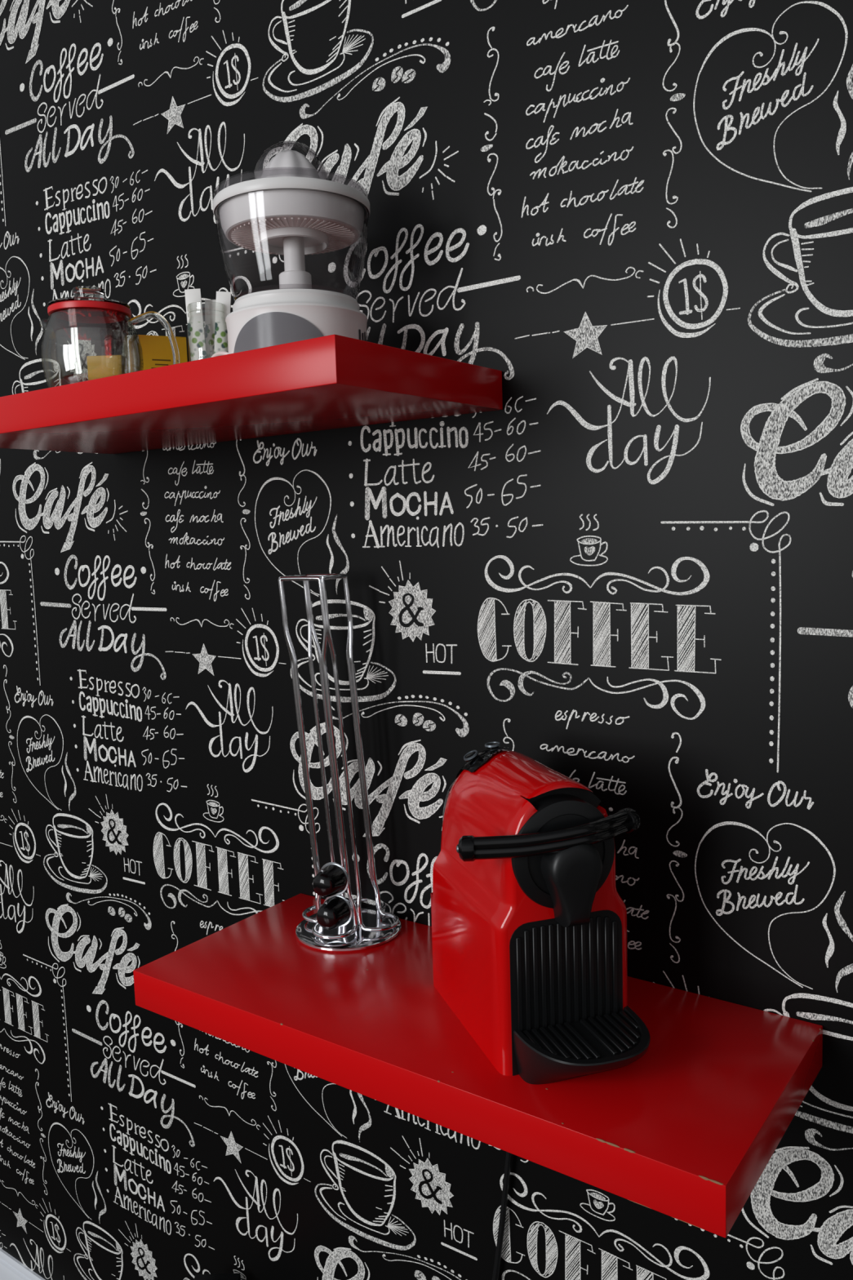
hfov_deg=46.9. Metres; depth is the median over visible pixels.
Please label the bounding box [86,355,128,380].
box
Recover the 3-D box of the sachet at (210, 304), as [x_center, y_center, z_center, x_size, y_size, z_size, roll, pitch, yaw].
[-0.234,-0.320,1.081,0.017,0.104,0.007,0,6,0]
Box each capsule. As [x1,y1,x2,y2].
[312,862,349,897]
[316,894,352,929]
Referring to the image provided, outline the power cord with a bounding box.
[492,1151,511,1279]
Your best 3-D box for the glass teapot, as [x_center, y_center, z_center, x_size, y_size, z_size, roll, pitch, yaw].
[-0.354,-0.320,1.070,0.133,0.124,0.108,3,8,35]
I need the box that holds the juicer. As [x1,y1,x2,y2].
[211,141,369,357]
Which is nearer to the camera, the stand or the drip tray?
the drip tray
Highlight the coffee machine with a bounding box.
[431,741,650,1084]
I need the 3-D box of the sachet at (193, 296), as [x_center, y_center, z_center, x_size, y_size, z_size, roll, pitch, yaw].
[-0.248,-0.322,1.067,0.021,0.114,0.007,-2,6,0]
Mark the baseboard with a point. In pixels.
(11, 1268)
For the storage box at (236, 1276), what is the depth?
1.29 m
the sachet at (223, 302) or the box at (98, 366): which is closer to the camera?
the sachet at (223, 302)
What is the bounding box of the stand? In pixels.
[278,573,401,951]
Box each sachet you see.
[184,288,206,360]
[204,299,216,358]
[213,291,231,353]
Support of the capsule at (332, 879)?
on the capsule at (336, 911)
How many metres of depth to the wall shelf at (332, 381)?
0.89 m
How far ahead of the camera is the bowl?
0.87 m
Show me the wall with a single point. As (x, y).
(630, 576)
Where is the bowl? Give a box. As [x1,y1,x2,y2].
[212,177,369,255]
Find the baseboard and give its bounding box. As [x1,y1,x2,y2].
[0,1248,45,1279]
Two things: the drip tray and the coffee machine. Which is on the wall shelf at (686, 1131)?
the coffee machine
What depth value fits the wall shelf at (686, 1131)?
0.80 m
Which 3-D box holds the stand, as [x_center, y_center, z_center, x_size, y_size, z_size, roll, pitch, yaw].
[-0.089,0.122,1.042,0.116,0.383,0.119,3,8,35]
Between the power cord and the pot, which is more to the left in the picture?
the pot
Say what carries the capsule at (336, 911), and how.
in the stand
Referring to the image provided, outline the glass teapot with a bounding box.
[40,285,179,387]
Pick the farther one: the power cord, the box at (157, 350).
the box at (157, 350)
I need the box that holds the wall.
[0,0,852,1279]
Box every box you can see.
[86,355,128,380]
[128,334,187,372]
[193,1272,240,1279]
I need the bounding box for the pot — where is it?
[40,312,143,387]
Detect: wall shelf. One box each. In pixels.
[0,334,502,453]
[133,893,822,1237]
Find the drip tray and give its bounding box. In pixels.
[513,1005,650,1084]
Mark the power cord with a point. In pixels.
(508, 1155)
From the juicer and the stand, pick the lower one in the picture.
the stand

